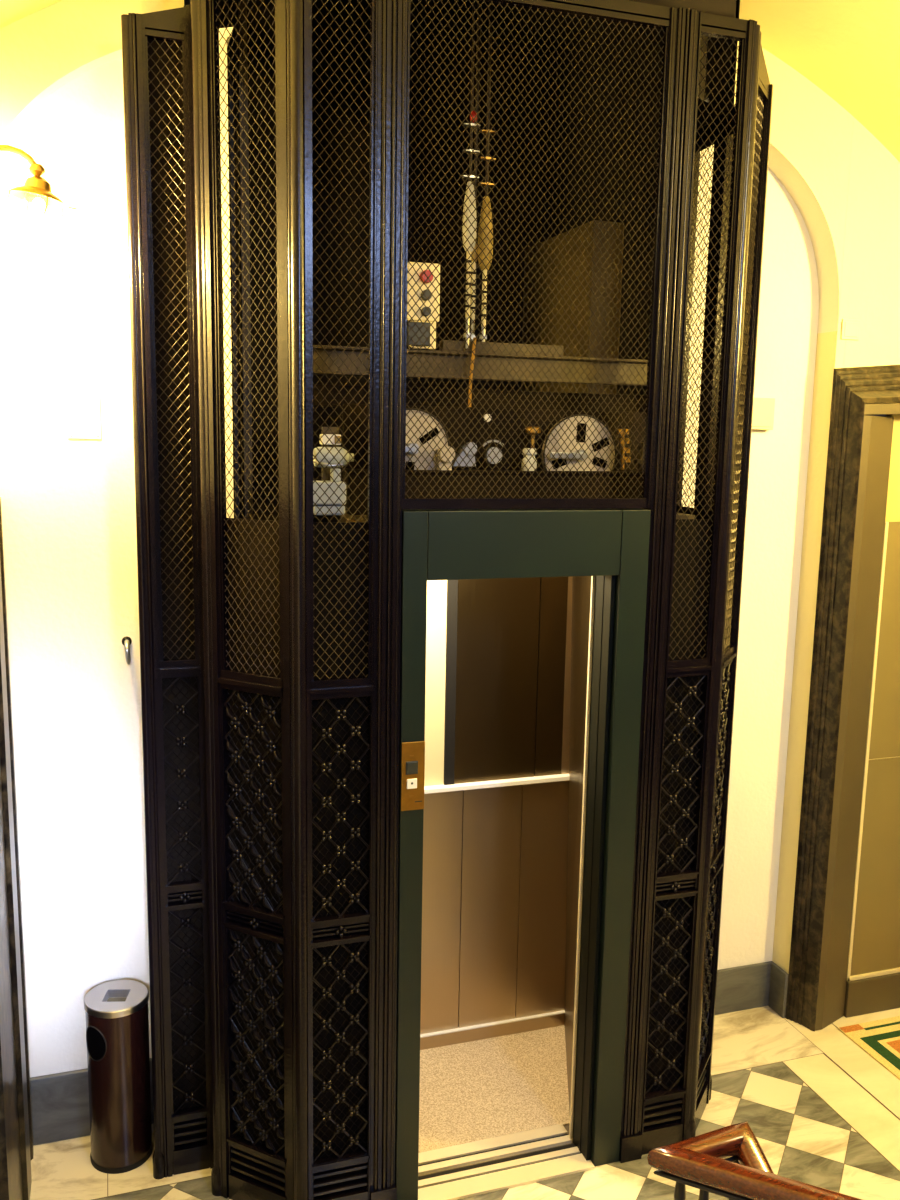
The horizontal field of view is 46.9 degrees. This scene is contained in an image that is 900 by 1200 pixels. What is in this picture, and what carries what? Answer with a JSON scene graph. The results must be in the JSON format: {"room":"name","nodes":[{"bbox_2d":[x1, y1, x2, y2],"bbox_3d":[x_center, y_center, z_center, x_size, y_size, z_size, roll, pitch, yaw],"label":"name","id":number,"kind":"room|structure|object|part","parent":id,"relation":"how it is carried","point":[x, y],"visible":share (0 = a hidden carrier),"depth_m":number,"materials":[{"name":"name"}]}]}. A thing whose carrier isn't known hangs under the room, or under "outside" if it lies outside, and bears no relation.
{"room":"elevator lobby","nodes":[
{"label":"elevator lobby","id":0,"kind":"room"},
{"bbox_2d":[0,37,233,1076],"bbox_3d":[-1.095,0.041,3.415,0.750,3.631,0.120,-2,10,-18],"label":"wall","id":1,"kind":"structure","parent":0,"point":[68,507],"depth_m":3.29,"materials":[{"name":"paint"}]},
{"bbox_2d":[66,389,100,438],"bbox_3d":[-1.140,-0.578,3.228,0.098,0.150,0.008,-2,10,-18],"label":"cover plate","id":2,"kind":"object","parent":1,"relation":"attached to","point":[83,406],"visible":1,"depth_m":3.23,"materials":[{"name":"white plastic"}]},
{"bbox_2d":[30,1058,153,1144],"bbox_3d":[-1.246,1.728,3.568,0.430,0.244,0.018,-2,10,-18],"label":"baseboard","id":3,"kind":"structure","parent":1,"relation":"attached to","point":[59,1101],"depth_m":3.53,"materials":[{"name":"grey stone"}]},
{"bbox_2d":[122,636,131,664],"bbox_3d":[-1.045,0.166,3.354,0.032,0.087,0.062,-2,10,-18],"label":"wall hook","id":4,"kind":"object","parent":1,"relation":"attached to","point":[126,641],"visible":1,"depth_m":3.34,"materials":[{"name":"black paint"}]},
{"bbox_3d":[-1.043,0.170,3.352,0.018,0.079,0.055,-2,10,-18],"label":"hook arm","id":5,"kind":"part","parent":4,"relation":"part of","materials":[{"name":"silver metal"}]},
{"bbox_2d":[222,0,597,52],"bbox_3d":[-0.019,-2.453,3.717,1.943,0.100,2.100,-2,10,-18],"label":"ceiling","id":6,"kind":"structure","parent":0,"point":[318,3],"depth_m":4.51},
{"bbox_2d":[0,27,838,333],"bbox_3d":[0.020,-1.380,3.518,3.005,0.784,0.220,-2,10,-18],"label":"arch","id":7,"kind":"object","parent":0,"point":[805,200],"depth_m":3.89,"materials":[{"name":"paint"}]},
{"bbox_2d":[184,0,662,522],"bbox_3d":[-0.155,-0.391,4.427,1.893,4.200,1.325,-2,10,-18],"label":"wall","id":8,"kind":"structure","parent":0,"point":[334,26],"depth_m":4.71,"materials":[{"name":"brown paint"}]},
{"bbox_2d":[228,0,252,518],"bbox_3d":[-0.715,-0.248,3.622,0.060,4.150,0.070,-2,10,-18],"label":"rail","id":9,"kind":"object","parent":8,"relation":"attached to","point":[242,5],"visible":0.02,"depth_m":3.48,"materials":[{"name":"brown metal"}]},
{"bbox_2d":[521,220,623,393],"bbox_3d":[0.514,-0.001,4.913,0.141,3.300,0.749,-2,10,-18],"label":"box","id":10,"kind":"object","parent":8,"relation":"attached to","point":[600,225],"depth_m":4.45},
{"bbox_2d":[0,0,853,318],"bbox_3d":[0.059,-1.603,3.377,3.005,1.270,0.001,-2,10,-18],"label":"wall","id":11,"kind":"structure","parent":0,"point":[809,127],"depth_m":3.04,"materials":[{"name":"paint"}]},
{"bbox_2d":[0,0,899,161],"bbox_3d":[0.860,-0.899,1.331,5.200,1.705,4.595,-2,10,-18],"label":"ceiling","id":12,"kind":"structure","parent":0,"point":[849,49],"depth_m":3.50,"materials":[{"name":"paint"}]},
{"bbox_2d":[188,0,735,103],"bbox_3d":[0.142,-2.036,3.072,1.750,0.715,0.620,-2,10,-18],"label":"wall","id":13,"kind":"structure","parent":0,"point":[727,8],"depth_m":3.47,"materials":[{"name":"yellow paint"}]},
{"bbox_2d":[30,1006,899,1199],"bbox_3d":[1.069,2.151,1.972,6.600,0.003,4.720,-2,10,-18],"label":"floor","id":14,"kind":"structure","parent":0,"point":[822,1112],"depth_m":3.66,"materials":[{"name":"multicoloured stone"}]},
{"bbox_2d":[84,980,152,1173],"bbox_3d":[-1.101,1.582,3.451,0.204,0.574,0.204,-2,10,-18],"label":"bin","id":15,"kind":"object","parent":14,"relation":"on","point":[116,1011],"visible":1,"depth_m":3.38,"materials":[{"name":"brown metal"}]},
{"bbox_2d":[107,997,126,1001],"bbox_3d":[-1.097,1.329,3.411,0.150,0.006,0.150,-2,10,-18],"label":"tray","id":16,"kind":"object","parent":15,"relation":"on","point":[109,999],"depth_m":3.43,"materials":[{"name":"silver metal"}]},
{"bbox_2d":[121,0,772,1199],"bbox_3d":[0.041,-0.164,3.338,2.035,4.100,0.750,-2,10,-18],"label":"cage","id":17,"kind":"object","parent":14,"relation":"on","point":[270,651],"visible":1,"depth_m":3.06,"materials":[{"name":"black paint"}]},
{"bbox_3d":[-0.919,0.142,3.120,0.042,3.530,0.041,-2,10,-18],"label":"corner post","id":18,"kind":"part","parent":17,"relation":"part of","materials":[{"name":"black paint"}]},
{"bbox_3d":[-0.825,0.117,3.148,0.188,3.575,0.042,-2,10,-18],"label":"cage panel","id":19,"kind":"part","parent":17,"relation":"part of","materials":[{"name":"black paint"}]},
{"bbox_3d":[-0.709,0.132,3.049,0.048,3.580,0.047,-2,10,-18],"label":"corner post","id":20,"kind":"part","parent":17,"relation":"part of","materials":[{"name":"black paint"}]},
{"bbox_3d":[-0.558,0.137,2.975,0.325,3.600,0.044,6,10,26],"label":"cage panel","id":21,"kind":"part","parent":17,"relation":"part of","materials":[{"name":"black paint"}]},
{"bbox_3d":[-0.420,0.143,2.900,0.060,3.615,0.058,-2,10,-18],"label":"corner post","id":22,"kind":"part","parent":17,"relation":"part of","materials":[{"name":"black paint"}]},
{"bbox_3d":[-0.320,0.137,2.935,0.209,3.620,0.042,-2,10,-18],"label":"cage panel","id":23,"kind":"part","parent":17,"relation":"part of","materials":[{"name":"black paint"}]},
{"bbox_3d":[-0.182,0.133,2.975,0.082,3.620,0.052,-2,10,-18],"label":"post","id":24,"kind":"part","parent":17,"relation":"part of","materials":[{"name":"black paint"}]},
{"bbox_3d":[0.247,-0.969,2.942,0.787,1.417,0.040,-2,10,-18],"label":"cage panel","id":25,"kind":"part","parent":17,"relation":"part of","materials":[{"name":"black paint"}]},
{"bbox_3d":[0.637,0.106,3.243,0.077,3.620,0.052,-2,10,-18],"label":"post","id":26,"kind":"part","parent":17,"relation":"part of","materials":[{"name":"black metal"}]},
{"bbox_3d":[0.765,0.101,3.290,0.198,3.620,0.042,-2,10,-18],"label":"cage panel","id":27,"kind":"part","parent":17,"relation":"part of","materials":[{"name":"black paint"}]},
{"bbox_3d":[0.982,0.112,3.573,0.039,3.515,0.038,-2,10,-18],"label":"corner post","id":28,"kind":"part","parent":17,"relation":"part of","materials":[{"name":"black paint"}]},
{"bbox_3d":[0.912,0.080,3.814,0.040,3.500,0.085,-1,9,-15],"label":"post","id":29,"kind":"part","parent":17,"relation":"part of","materials":[{"name":"black metal"}]},
{"bbox_3d":[0.916,0.072,3.803,0.042,3.520,0.494,-1,9,-15],"label":"cage panel","id":30,"kind":"part","parent":17,"relation":"part of","materials":[{"name":"black paint"}]},
{"bbox_3d":[0.859,0.102,3.321,0.051,3.610,0.050,-2,10,-18],"label":"corner post","id":31,"kind":"part","parent":17,"relation":"part of","materials":[{"name":"black metal"}]},
{"bbox_3d":[0.916,0.089,3.441,0.042,3.600,0.279,6,10,26],"label":"cage panel","id":32,"kind":"part","parent":17,"relation":"part of","materials":[{"name":"black paint"}]},
{"bbox_2d":[313,340,694,1175],"bbox_3d":[0.181,0.498,3.665,1.410,2.755,0.718,-2,10,-18],"label":"cabin","id":33,"kind":"object","parent":14,"relation":"on","point":[509,661],"visible":0.46,"depth_m":4.00,"materials":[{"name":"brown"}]},
{"bbox_2d":[407,262,439,349],"bbox_3d":[-0.090,-0.965,3.404,0.112,0.273,0.065,-2,10,-18],"label":"control box","id":34,"kind":"object","parent":33,"relation":"attached to","point":[435,273],"visible":0.7,"depth_m":3.39,"materials":[{"name":"beige plastic"}]},
{"bbox_3d":[-0.077,-0.943,3.388,0.030,0.030,0.020,-2,10,-18],"label":"knob","id":35,"kind":"part","parent":34,"relation":"part of","materials":[{"name":"grey plastic"}]},
{"bbox_3d":[-0.076,-0.995,3.379,0.034,0.034,0.020,-2,10,-18],"label":"knob","id":36,"kind":"part","parent":34,"relation":"part of","materials":[{"name":"grey plastic"}]},
{"bbox_3d":[-0.075,-1.052,3.370,0.042,0.042,0.020,-2,10,-18],"label":"knob","id":37,"kind":"part","parent":34,"relation":"part of","materials":[{"name":"red plastic"}]},
{"bbox_3d":[-0.198,0.203,3.843,0.380,1.032,0.016,-2,10,-18],"label":"light panel","id":38,"kind":"part","parent":33,"relation":"part of","materials":[{"name":"white plastic"}]},
{"bbox_3d":[-0.179,1.227,4.017,0.458,1.008,0.020,-2,10,-18],"label":"panel","id":39,"kind":"part","parent":33,"relation":"part of","materials":[{"name":"brown metal"}]},
{"bbox_2d":[462,0,479,347],"bbox_3d":[0.070,-1.558,3.356,0.048,1.450,0.056,8,11,37],"label":"rope","id":40,"kind":"object","parent":33,"relation":"attached to","point":[473,113],"visible":0.67,"depth_m":3.38,"materials":[{"name":"beige fabric"}]},
{"bbox_3d":[0.061,-1.048,3.438,0.017,0.215,0.016,-2,10,-18],"label":"rod","id":41,"kind":"part","parent":40,"relation":"part of","materials":[{"name":"beige"}]},
{"bbox_2d":[462,181,476,251],"bbox_3d":[0.065,-1.260,3.404,0.048,0.224,0.048,-2,10,-18],"label":"socket","id":42,"kind":"object","parent":40,"relation":"attached to","point":[472,198],"depth_m":3.39,"materials":[{"name":"white metal"}]},
{"bbox_2d":[468,337,476,406],"bbox_3d":[0.074,-0.602,3.499,0.027,0.556,0.030,-2,10,-18],"label":"loose cable","id":43,"kind":"object","parent":33,"relation":"hanging from","point":[473,345],"visible":0.36,"depth_m":3.47,"materials":[{"name":"orange fabric"}]},
{"bbox_2d":[469,1,480,340],"bbox_3d":[0.088,-1.568,3.419,0.028,1.450,0.028,-2,10,-18],"label":"rope","id":44,"kind":"object","parent":33,"relation":"attached to","point":[474,255],"visible":0.49,"depth_m":3.44,"materials":[{"name":"grey metal"}]},
{"bbox_3d":[0.078,-1.045,3.503,0.017,0.190,0.016,-2,10,-18],"label":"rod","id":45,"kind":"part","parent":44,"relation":"part of","materials":[{"name":"beige"}]},
{"bbox_2d":[471,240,477,260],"bbox_3d":[0.081,-1.176,3.482,0.028,0.084,0.028,-2,10,-18],"label":"socket","id":46,"kind":"object","parent":44,"relation":"attached to","point":[474,255],"depth_m":3.47,"materials":[{"name":"metal"}]},
{"bbox_2d":[477,2,496,341],"bbox_3d":[0.125,-1.565,3.405,0.052,1.450,0.057,9,12,40],"label":"rope","id":47,"kind":"object","parent":33,"relation":"attached to","point":[490,226],"visible":0.62,"depth_m":3.44,"materials":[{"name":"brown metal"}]},
{"bbox_3d":[0.115,-1.017,3.493,0.017,0.190,0.016,-2,10,-18],"label":"rod","id":48,"kind":"part","parent":47,"relation":"part of","materials":[{"name":"beige"}]},
{"bbox_2d":[477,196,492,269],"bbox_3d":[0.119,-1.225,3.460,0.052,0.239,0.052,-2,10,-18],"label":"socket","id":49,"kind":"object","parent":47,"relation":"attached to","point":[490,226],"depth_m":3.44,"materials":[{"name":"metal"}]},
{"bbox_3d":[0.157,1.216,4.127,0.244,1.008,0.020,-2,10,-18],"label":"panel","id":50,"kind":"part","parent":33,"relation":"part of","materials":[{"name":"brown metal"}]},
{"bbox_3d":[0.046,1.749,4.173,0.950,0.056,0.030,-2,10,-18],"label":"skirting","id":51,"kind":"part","parent":33,"relation":"part of","materials":[{"name":"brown metal"}]},
{"bbox_2d":[343,404,644,514],"bbox_3d":[0.189,-0.438,3.261,1.045,0.328,0.130,-2,10,-18],"label":"operator","id":52,"kind":"object","parent":33,"relation":"on","point":[348,410],"visible":0.62,"depth_m":3.27,"materials":[{"name":"black"}]},
{"bbox_2d":[313,427,353,515],"bbox_3d":[-0.356,-0.380,3.052,0.141,0.257,0.101,-2,10,-18],"label":"motor","id":53,"kind":"object","parent":52,"relation":"attached to","point":[324,439],"visible":0.73,"depth_m":3.02,"materials":[{"name":"grey metal"}]},
{"bbox_3d":[-0.356,-0.398,3.009,0.093,0.028,0.026,0,9,-6],"label":"bent lever","id":54,"kind":"part","parent":53,"relation":"part of","materials":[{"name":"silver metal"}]},
{"bbox_2d":[320,427,340,480],"bbox_3d":[-0.353,-0.431,3.058,0.062,0.158,0.075,-2,10,-18],"label":"switch","id":55,"kind":"object","parent":53,"relation":"attached to","point":[324,439],"depth_m":3.02,"materials":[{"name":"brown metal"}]},
{"bbox_3d":[-0.156,-0.452,3.105,0.111,0.020,0.007,-2,10,-18],"label":"crank arm","id":56,"kind":"part","parent":52,"relation":"part of","materials":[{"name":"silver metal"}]},
{"bbox_2d":[521,448,536,470],"bbox_3d":[0.248,-0.440,3.248,0.048,0.070,0.048,-2,10,-18],"label":"cup","id":57,"kind":"object","parent":52,"relation":"on","point":[525,450],"depth_m":3.23,"materials":[{"name":"white"}]},
{"bbox_3d":[0.262,-0.490,3.282,0.048,0.120,0.048,-2,10,-18],"label":"brass knob","id":58,"kind":"part","parent":52,"relation":"part of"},
{"bbox_3d":[0.372,-0.457,3.280,0.118,0.020,0.007,-2,10,-18],"label":"crank arm","id":59,"kind":"part","parent":52,"relation":"part of","materials":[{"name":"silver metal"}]},
{"bbox_3d":[0.102,1.888,3.535,0.650,0.029,0.091,-2,10,-18],"label":"cabin sill","id":60,"kind":"part","parent":33,"relation":"part of","materials":[{"name":"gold metal"}]},
{"bbox_3d":[0.180,0.191,3.965,0.333,1.032,0.020,-2,10,-18],"label":"panel","id":61,"kind":"part","parent":33,"relation":"part of","materials":[{"name":"brown wood"}]},
{"bbox_3d":[0.390,1.208,4.203,0.243,1.008,0.020,-2,10,-18],"label":"panel","id":62,"kind":"part","parent":33,"relation":"part of","materials":[{"name":"brown metal"}]},
{"bbox_3d":[0.395,0.183,4.035,0.113,1.032,0.020,-2,10,-18],"label":"panel","id":63,"kind":"part","parent":33,"relation":"part of","materials":[{"name":"brown metal"}]},
{"bbox_3d":[0.438,0.864,3.438,0.010,2.047,0.010,-2,10,-18],"label":"edge trim","id":64,"kind":"part","parent":33,"relation":"part of","materials":[{"name":"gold metal"}]},
{"bbox_2d":[395,508,650,1199],"bbox_3d":[0.202,0.816,3.263,0.781,2.200,0.140,-2,10,-18],"label":"door frame","id":65,"kind":"structure","parent":14,"relation":"on","point":[611,545],"depth_m":3.22,"materials":[{"name":"green metal"}]},
{"bbox_2d":[401,741,424,810],"bbox_3d":[-0.108,0.517,3.039,0.071,0.208,0.012,-2,10,-18],"label":"panel","id":66,"kind":"object","parent":65,"relation":"attached to","point":[412,753],"visible":1,"depth_m":3.04,"materials":[{"name":"gold metal"}]},
{"bbox_3d":[0.172,1.897,3.429,0.610,0.012,0.134,-2,10,-18],"label":"landing sill","id":67,"kind":"part","parent":65,"relation":"part of","materials":[{"name":"gold metal"}]},
{"bbox_2d":[647,1121,861,1199],"bbox_3d":[0.796,1.575,1.784,1.030,1.183,0.303,10,12,43],"label":"stair handrail","id":68,"kind":"object","parent":14,"relation":"on","point":[730,1162],"visible":1,"depth_m":1.97,"materials":[{"name":"brown wood"}]},
{"bbox_2d":[838,1016,899,1079],"bbox_3d":[2.201,1.822,4.118,0.995,0.009,0.740,-2,10,-18],"label":"mosaic","id":69,"kind":"object","parent":14,"relation":"on","point":[880,1039],"visible":1,"depth_m":4.23},
{"bbox_2d":[682,145,818,969],"bbox_3d":[1.157,-0.020,4.196,0.632,3.587,0.120,-2,10,-18],"label":"wall","id":70,"kind":"structure","parent":0,"point":[789,290],"depth_m":4.16,"materials":[{"name":"paint"}]},
{"bbox_2d":[715,961,788,1017],"bbox_3d":[1.136,1.671,4.340,0.569,0.199,0.118,-2,10,-18],"label":"baseboard","id":71,"kind":"structure","parent":70,"relation":"attached to","point":[739,988],"depth_m":4.42,"materials":[{"name":"grey stone"}]},
{"bbox_2d":[752,398,774,429],"bbox_3d":[1.197,-0.720,4.009,0.113,0.120,0.037,-2,10,-18],"label":"junction box","id":72,"kind":"object","parent":70,"relation":"attached to","point":[763,408],"visible":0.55,"depth_m":3.99,"materials":[{"name":"beige plastic"}]},
{"bbox_2d":[772,118,899,973],"bbox_3d":[2.471,-0.306,4.512,2.200,4.100,0.220,-2,10,-18],"label":"wall","id":73,"kind":"structure","parent":0,"point":[870,281],"depth_m":4.01,"materials":[{"name":"paint"}]},
{"bbox_2d":[785,365,899,1031],"bbox_3d":[2.127,0.368,4.339,1.405,2.808,0.148,-2,10,-18],"label":"door frame","id":74,"kind":"structure","parent":73,"relation":"in","point":[853,388],"depth_m":4.10,"materials":[{"name":"wood"}]},
{"bbox_2d":[815,403,899,1030],"bbox_3d":[2.104,0.467,4.350,1.248,2.609,0.145,-2,10,-18],"label":"door","id":75,"kind":"structure","parent":74,"relation":"attached to","point":[859,974],"depth_m":4.22,"materials":[{"name":"brown wood"}]},
{"bbox_3d":[2.168,1.671,4.589,1.055,0.159,0.090,-2,10,-18],"label":"kick panel","id":76,"kind":"part","parent":75,"relation":"part of","materials":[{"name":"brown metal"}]},
{"bbox_3d":[2.209,-0.553,4.234,1.055,0.455,0.030,-2,10,-18],"label":"panel","id":77,"kind":"part","parent":75,"relation":"part of","materials":[{"name":"yellow"}]},
{"bbox_2d":[841,319,859,339],"bbox_3d":[1.529,-1.032,3.955,0.080,0.075,0.010,-2,10,-18],"label":"blank plate","id":78,"kind":"object","parent":73,"relation":"attached to","point":[850,328],"visible":1,"depth_m":3.95,"materials":[{"name":"beige plastic"}]},
{"bbox_3d":[-0.790,0.473,1.158,0.120,3.500,4.675,-2,10,-18],"label":"wall","id":79,"kind":"structure","parent":0,"visible":0},
{"bbox_2d":[0,497,33,1199],"bbox_3d":[-1.297,0.826,3.007,0.040,2.199,0.750,-2,10,-18],"label":"door frame","id":80,"kind":"structure","parent":79,"relation":"in","point":[16,1131],"depth_m":3.07,"materials":[{"name":"stone"}]},
{"bbox_2d":[0,145,77,228],"bbox_3d":[-1.150,-1.102,2.764,0.295,0.210,0.144,-2,10,-18],"label":"wall lamp","id":81,"kind":"object","parent":79,"relation":"attached to","point":[37,196],"visible":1,"depth_m":2.76,"materials":[{"name":"gold metal"}]},
{"bbox_2d":[22,192,49,221],"bbox_3d":[-1.111,-1.056,2.785,0.070,0.077,0.064,-2,10,-18],"label":"glass jar","id":82,"kind":"object","parent":81,"relation":"on","point":[34,205],"depth_m":2.76,"materials":[{"name":"white glass"}]},
{"bbox_3d":[-1.109,-1.099,2.779,0.142,0.070,0.144,-2,10,-18],"label":"lamp shade","id":83,"kind":"part","parent":81,"relation":"part of","materials":[{"name":"gold metal"}]}
]}

